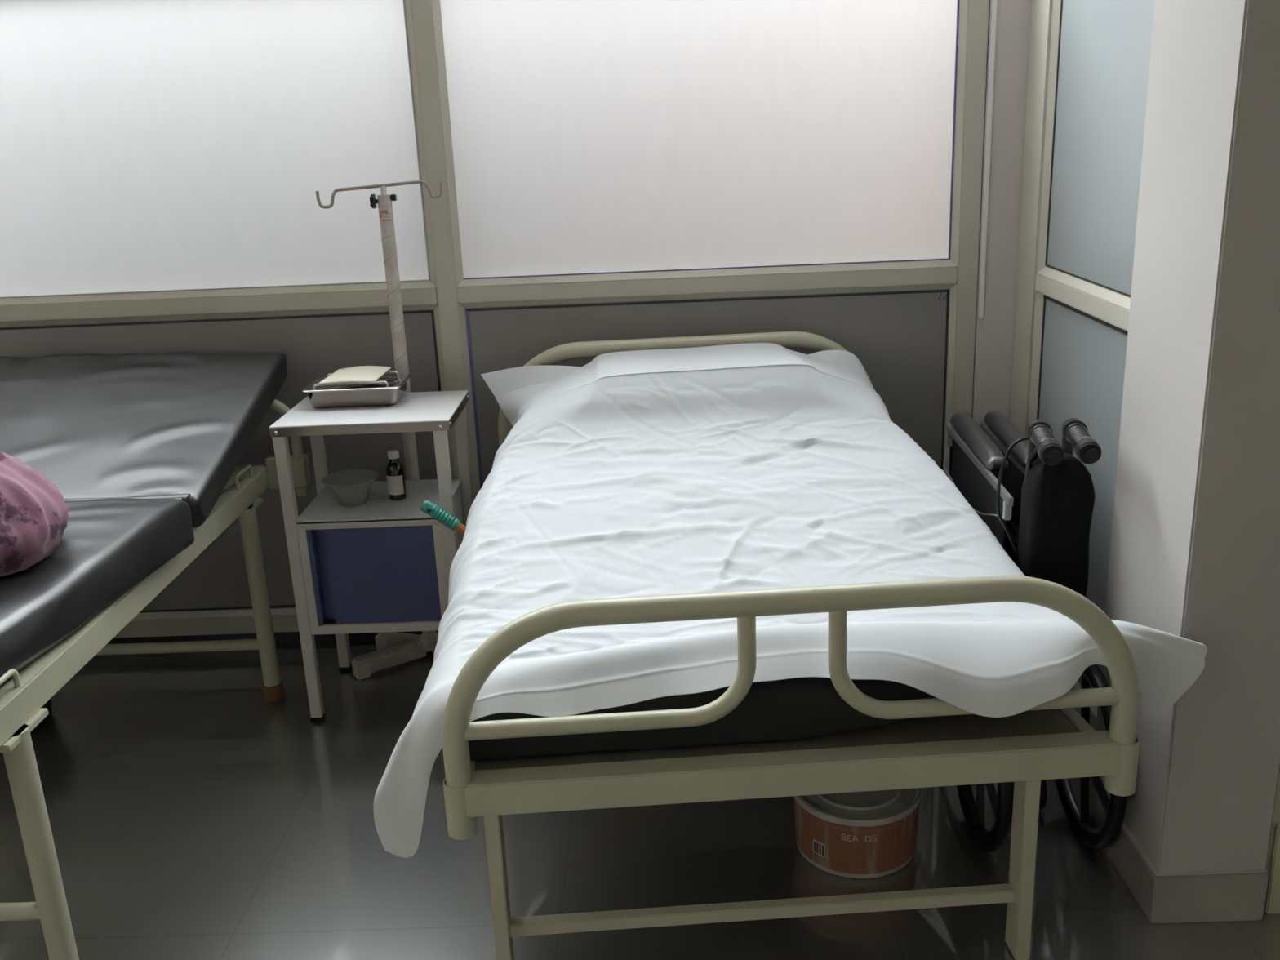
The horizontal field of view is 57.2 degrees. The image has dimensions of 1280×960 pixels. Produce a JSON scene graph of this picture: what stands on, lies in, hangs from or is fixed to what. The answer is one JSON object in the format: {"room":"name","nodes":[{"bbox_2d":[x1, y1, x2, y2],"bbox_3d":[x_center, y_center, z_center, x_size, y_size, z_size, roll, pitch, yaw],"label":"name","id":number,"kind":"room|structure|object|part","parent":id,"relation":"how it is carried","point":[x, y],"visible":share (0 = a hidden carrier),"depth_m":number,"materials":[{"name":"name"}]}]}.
{"room":"hospital room","nodes":[
{"label":"hospital room","id":0,"kind":"room"},
{"bbox_2d":[0,0,1031,613],"bbox_3d":[-0.694,-0.937,3.417,3.850,3.050,0.116,-2,17,1],"label":"wall","id":1,"kind":"structure","parent":0,"point":[899,340],"depth_m":3.54,"materials":[{"name":"grey paint"}]},
{"bbox_2d":[0,0,436,305],"bbox_3d":[-1.586,-0.967,3.378,1.932,0.898,0.026,-2,17,1],"label":"window","id":2,"kind":"structure","parent":1,"relation":"in","point":[149,148],"depth_m":3.38,"materials":[{"name":"grey glass"}]},
{"bbox_2d":[106,630,438,648],"bbox_3d":[-0.758,0.500,3.840,3.600,0.062,0.030,-2,17,1],"label":"baseboard","id":3,"kind":"structure","parent":1,"relation":"attached to","point":[285,639],"depth_m":3.83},
{"bbox_2d":[0,0,989,638],"bbox_3d":[-0.818,-0.864,3.417,3.598,2.800,0.060,-2,17,1],"label":"trim","id":4,"kind":"structure","parent":1,"relation":"attached to","point":[449,302],"depth_m":3.49,"materials":[{"name":"grey"}]},
{"bbox_2d":[431,0,967,286],"bbox_3d":[0.177,-1.032,3.344,1.476,0.898,0.026,-2,17,1],"label":"window","id":5,"kind":"structure","parent":1,"relation":"in","point":[585,140],"depth_m":3.36,"materials":[{"name":"grey glass"}]},
{"bbox_2d":[978,0,997,317],"bbox_3d":[0.967,-1.460,3.179,0.014,2.050,0.006,-2,17,1],"label":"trim","id":6,"kind":"structure","parent":1,"relation":"attached to","point":[994,2],"depth_m":3.34,"materials":[{"name":"white paint"}]},
{"bbox_2d":[0,644,1279,959],"bbox_3d":[-0.050,1.332,1.298,5.250,0.100,5.500,-2,17,1],"label":"floor","id":7,"kind":"structure","parent":0,"point":[193,815],"depth_m":2.68,"materials":[{"name":"tile"}]},
{"bbox_2d":[30,697,51,733],"bbox_3d":[-1.843,0.610,3.371,0.312,0.215,0.312,-2,17,1],"label":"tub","id":8,"kind":"object","parent":7,"relation":"on","point":[48,704],"visible":0.08,"depth_m":3.39,"materials":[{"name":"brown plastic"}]},
{"bbox_2d":[0,399,311,959],"bbox_3d":[-1.557,0.449,2.731,1.140,0.874,1.815,-2,17,1],"label":"bed","id":9,"kind":"object","parent":7,"relation":"on","point":[24,692],"visible":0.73,"depth_m":2.37,"materials":[{"name":"beige metal"}]},
{"bbox_3d":[-1.121,0.451,2.121,0.040,0.014,0.140,-2,17,1],"label":"leg plate","id":10,"kind":"part","parent":9,"relation":"part of","materials":[{"name":"beige metal"}]},
{"bbox_3d":[-1.110,0.722,2.188,0.048,0.572,0.048,-2,17,1],"label":"leg","id":11,"kind":"part","parent":9,"relation":"part of","materials":[{"name":"beige metal"}]},
{"bbox_3d":[-1.133,0.247,2.658,0.045,0.066,1.800,-2,17,1],"label":"rail","id":12,"kind":"part","parent":9,"relation":"part of","materials":[{"name":"beige metal"}]},
{"bbox_2d":[0,351,287,677],"bbox_3d":[-1.557,0.048,2.657,1.025,0.339,1.879,-2,17,1],"label":"mattress","id":13,"kind":"object","parent":9,"relation":"on","point":[140,449],"visible":0.91,"depth_m":3.00,"materials":[{"name":"black leather"}]},
{"bbox_2d":[0,451,69,576],"bbox_3d":[-1.490,0.038,2.391,0.591,0.289,0.479,-2,17,1],"label":"pillow","id":14,"kind":"object","parent":13,"relation":"on","point":[34,515],"visible":1,"depth_m":2.36,"materials":[{"name":"pink fabric"}]},
{"bbox_3d":[-1.570,0.260,2.303,1.002,0.142,1.077,-2,17,1],"label":"seat","id":15,"kind":"part","parent":13,"relation":"part of","materials":[{"name":"black leather"}]},
{"bbox_3d":[-1.111,0.078,3.337,0.040,0.014,0.140,-2,17,1],"label":"leg plate","id":16,"kind":"part","parent":9,"relation":"part of","materials":[{"name":"beige metal"}]},
{"bbox_3d":[-1.100,0.349,3.404,0.048,0.572,0.048,-2,17,1],"label":"leg","id":17,"kind":"part","parent":9,"relation":"part of","materials":[{"name":"beige metal"}]},
{"bbox_3d":[-1.567,-0.105,3.481,1.133,0.254,0.031,-2,17,1],"label":"head rail","id":18,"kind":"part","parent":9,"relation":"part of","materials":[{"name":"beige metal"}]},
{"bbox_3d":[-1.046,-0.013,3.502,0.116,0.118,0.043,-2,17,1],"label":"corner plate","id":19,"kind":"part","parent":9,"relation":"part of","materials":[{"name":"beige metal"}]},
{"bbox_2d":[268,390,473,722],"bbox_3d":[-0.719,0.216,3.380,0.477,0.870,0.364,-2,17,1],"label":"bedside table","id":20,"kind":"object","parent":7,"relation":"on","point":[381,564],"visible":0.75,"depth_m":3.23,"materials":[{"name":"silver metal"}]},
{"bbox_3d":[-0.938,0.276,3.236,0.032,0.833,0.030,-2,17,1],"label":"leg","id":21,"kind":"part","parent":20,"relation":"part of","materials":[{"name":"white metal"}]},
{"bbox_3d":[-0.935,0.182,3.544,0.032,0.833,0.030,-2,17,1],"label":"leg","id":22,"kind":"part","parent":20,"relation":"part of","materials":[{"name":"white metal"}]},
{"bbox_2d":[321,469,378,506],"bbox_3d":[-0.808,0.028,3.294,0.157,0.077,0.157,-2,17,1],"label":"bowl","id":23,"kind":"object","parent":20,"relation":"on","point":[351,487],"visible":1,"depth_m":3.28,"materials":[{"name":"white ceramic"}]},
{"bbox_2d":[301,370,411,407],"bbox_3d":[-0.798,-0.258,3.328,0.277,0.070,0.191,-2,17,1],"label":"tray","id":24,"kind":"object","parent":20,"relation":"on","point":[388,388],"visible":0.86,"depth_m":3.26,"materials":[{"name":"silver metal"}]},
{"bbox_2d":[318,365,391,384],"bbox_3d":[-0.803,-0.298,3.314,0.169,0.017,0.160,-2,17,1],"label":"cloth","id":25,"kind":"object","parent":24,"relation":"on","point":[360,373],"visible":1,"depth_m":3.30,"materials":[{"name":"beige fabric"}]},
{"bbox_3d":[-0.799,-0.275,3.323,0.277,0.006,0.191,-2,17,1],"label":"lid","id":26,"kind":"part","parent":24,"relation":"part of","materials":[{"name":"silver metal"}]},
{"bbox_3d":[-0.728,0.258,3.244,0.343,0.283,0.038,-2,17,1],"label":"door","id":27,"kind":"part","parent":20,"relation":"part of","materials":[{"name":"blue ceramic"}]},
{"bbox_2d":[296,478,460,528],"bbox_3d":[-0.732,0.063,3.339,0.403,0.022,0.349,-2,17,1],"label":"shelf","id":28,"kind":"object","parent":20,"relation":"attached to","point":[325,511],"depth_m":3.24,"materials":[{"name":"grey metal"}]},
{"bbox_2d":[386,448,406,500],"bbox_3d":[-0.689,-0.015,3.311,0.050,0.140,0.051,-2,17,1],"label":"medicine bottle","id":29,"kind":"object","parent":20,"relation":"on","point":[395,474],"visible":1,"depth_m":3.29,"materials":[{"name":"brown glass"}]},
{"bbox_3d":[-0.512,0.260,3.228,0.032,0.833,0.030,-2,17,1],"label":"leg","id":30,"kind":"part","parent":20,"relation":"part of","materials":[{"name":"white metal"}]},
{"bbox_3d":[-0.510,0.166,3.536,0.032,0.833,0.030,-2,17,1],"label":"leg","id":31,"kind":"part","parent":20,"relation":"part of","materials":[{"name":"white metal"}]},
{"bbox_2d":[315,180,442,679],"bbox_3d":[-0.702,-0.128,3.483,0.421,1.465,0.232,-2,17,1],"label":"stand","id":32,"kind":"object","parent":7,"relation":"on","point":[393,648],"visible":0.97,"depth_m":3.45,"materials":[{"name":"grey metal"}]},
{"bbox_3d":[-0.750,-0.788,3.321,0.022,0.040,0.039,-2,17,1],"label":"clamp knob","id":33,"kind":"part","parent":32,"relation":"part of","materials":[{"name":"black plastic"}]},
{"bbox_3d":[-0.723,-0.804,3.321,0.016,0.053,0.016,-2,17,1],"label":"hook stem","id":34,"kind":"part","parent":32,"relation":"part of","materials":[{"name":"silver metal"}]},
{"bbox_3d":[-0.772,0.549,3.659,0.217,0.054,0.034,-13,20,-32],"label":"leg","id":35,"kind":"part","parent":32,"relation":"part of","materials":[{"name":"white metal"}]},
{"bbox_3d":[-0.757,0.519,3.756,0.150,0.054,0.034,3,18,17],"label":"leg","id":36,"kind":"part","parent":32,"relation":"part of","materials":[{"name":"white metal"}]},
{"bbox_3d":[-0.567,0.537,3.670,0.190,0.054,0.034,8,20,30],"label":"leg","id":37,"kind":"part","parent":32,"relation":"part of","materials":[{"name":"white metal"}]},
{"bbox_2d":[420,499,466,534],"bbox_3d":[-0.077,0.360,3.139,0.963,0.682,0.046,-2,17,1],"label":"broom","id":38,"kind":"object","parent":7,"relation":"on","point":[428,507],"visible":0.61,"depth_m":3.05,"materials":[{"name":"teal plastic"}]},
{"bbox_2d":[442,331,1140,959],"bbox_3d":[0.244,0.266,2.868,1.286,0.985,1.560,-3,17,-2],"label":"hospital bed","id":39,"kind":"object","parent":7,"relation":"on","point":[948,744],"visible":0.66,"depth_m":2.14,"materials":[{"name":"beige metal"}]},
{"bbox_3d":[-0.360,0.351,2.853,0.035,0.041,1.430,-3,17,-2],"label":"rail","id":40,"kind":"part","parent":39,"relation":"part of","materials":[{"name":"beige metal"}]},
{"bbox_3d":[-0.264,0.792,2.223,0.028,0.401,0.060,-3,17,-2],"label":"leg","id":41,"kind":"part","parent":39,"relation":"part of","materials":[{"name":"beige metal"}]},
{"bbox_3d":[-0.056,0.345,2.088,0.528,0.226,0.033,-3,17,-2],"label":"rail","id":42,"kind":"part","parent":39,"relation":"part of","materials":[{"name":"beige metal"}]},
{"bbox_3d":[0.145,-0.124,3.531,1.132,0.619,0.047,-3,17,-2],"label":"head rail","id":43,"kind":"part","parent":39,"relation":"part of","materials":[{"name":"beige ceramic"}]},
{"bbox_2d":[468,677,936,760],"bbox_3d":[0.222,0.129,2.798,1.192,0.362,1.416,-2,17,1],"label":"mattress","id":44,"kind":"object","parent":39,"relation":"on","point":[798,708],"visible":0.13,"depth_m":2.19,"materials":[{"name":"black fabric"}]},
{"bbox_2d":[373,342,1207,857],"bbox_3d":[0.270,0.138,2.796,1.541,0.660,1.518,-2,17,1],"label":"sheet","id":45,"kind":"object","parent":44,"relation":"on","point":[749,466],"visible":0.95,"depth_m":2.62,"materials":[{"name":"white fabric"}]},
{"bbox_3d":[0.278,0.398,2.122,1.272,0.435,0.047,-3,17,-2],"label":"foot rail","id":46,"kind":"part","parent":39,"relation":"part of","materials":[{"name":"beige metal"}]},
{"bbox_3d":[0.603,0.314,2.114,0.533,0.236,0.033,-3,17,-2],"label":"rail","id":47,"kind":"part","parent":39,"relation":"part of","materials":[{"name":"beige metal"}]},
{"bbox_3d":[0.736,0.737,2.260,0.028,0.401,0.060,-3,17,-2],"label":"leg","id":48,"kind":"part","parent":39,"relation":"part of","materials":[{"name":"beige metal"}]},
{"bbox_3d":[0.772,0.283,2.893,0.025,0.028,1.433,-4,17,-5],"label":"rail","id":49,"kind":"part","parent":39,"relation":"part of","materials":[{"name":"beige metal"}]},
{"bbox_2d":[793,787,921,878],"bbox_3d":[0.488,0.757,2.660,0.294,0.156,0.287,-2,17,1],"label":"paint bucket","id":50,"kind":"object","parent":7,"relation":"on","point":[866,834],"visible":0.7,"depth_m":2.55,"materials":[{"name":"grey metal"},{"name":"orange printed label"}]},
{"bbox_3d":[0.485,0.690,2.639,0.287,0.017,0.287,-2,17,1],"label":"lid","id":51,"kind":"part","parent":50,"relation":"part of","materials":[{"name":"white plastic"}]},
{"bbox_2d":[943,411,1127,852],"bbox_3d":[0.877,0.237,2.948,0.293,0.950,1.254,-2,17,1],"label":"wheelchair","id":52,"kind":"object","parent":7,"relation":"on","point":[1037,499],"visible":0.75,"depth_m":2.58,"materials":[{"name":"black plastic"}]},
{"bbox_3d":[0.889,0.272,3.111,0.026,0.683,0.854,-2,17,2],"label":"frame","id":53,"kind":"part","parent":52,"relation":"part of","materials":[{"name":"black plastic"}]},
{"bbox_3d":[0.923,0.189,2.979,0.060,0.219,0.501,-2,17,2],"label":"seat","id":54,"kind":"part","parent":52,"relation":"part of","materials":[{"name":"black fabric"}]},
{"bbox_3d":[0.864,-0.041,2.573,0.018,0.104,0.048,-14,20,-33],"label":"brake lever","id":55,"kind":"part","parent":52,"relation":"part of","materials":[{"name":"black plastic"}]},
{"bbox_2d":[1038,298,1127,706],"bbox_3d":[1.139,-0.803,2.720,0.070,3.050,1.490,-2,17,1],"label":"wall","id":56,"kind":"structure","parent":0,"point":[1083,363],"depth_m":2.95,"materials":[{"name":"blue laminate"}]},
{"bbox_2d":[1009,0,1130,730],"bbox_3d":[1.117,-0.566,2.787,0.054,2.440,1.278,-2,17,1],"label":"trim","id":57,"kind":"structure","parent":56,"relation":"attached to","point":[1037,281],"depth_m":3.22,"materials":[{"name":"grey metal"}]},
{"bbox_2d":[1047,0,1155,294],"bbox_3d":[1.095,-1.049,2.546,0.008,1.295,1.100,-2,17,1],"label":"window","id":58,"kind":"structure","parent":56,"relation":"in","point":[1105,47],"depth_m":2.82,"materials":[{"name":"white glass"}]},
{"bbox_2d":[1095,0,1279,871],"bbox_3d":[1.090,-0.618,2.120,0.218,3.050,0.368,-2,17,1],"label":"wall column","id":59,"kind":"structure","parent":0,"point":[1194,556],"depth_m":2.18,"materials":[{"name":"paint"}]},
{"bbox_2d":[1088,777,1268,923],"bbox_3d":[1.147,0.791,2.542,0.226,0.108,0.370,-2,17,1],"label":"baseboard","id":60,"kind":"structure","parent":59,"relation":"attached to","point":[1224,897],"depth_m":2.37,"materials":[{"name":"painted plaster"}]},
{"bbox_3d":[1.843,-0.624,2.035,1.350,3.050,0.120,-2,17,1],"label":"wall","id":61,"kind":"structure","parent":0,"visible":0},
{"bbox_2d":[1264,764,1279,913],"bbox_3d":[1.624,-0.243,2.105,0.819,2.300,0.112,-2,17,1],"label":"door","id":62,"kind":"structure","parent":61,"relation":"in","point":[1272,905],"depth_m":2.36,"materials":[{"name":"beige wood"}]}
]}

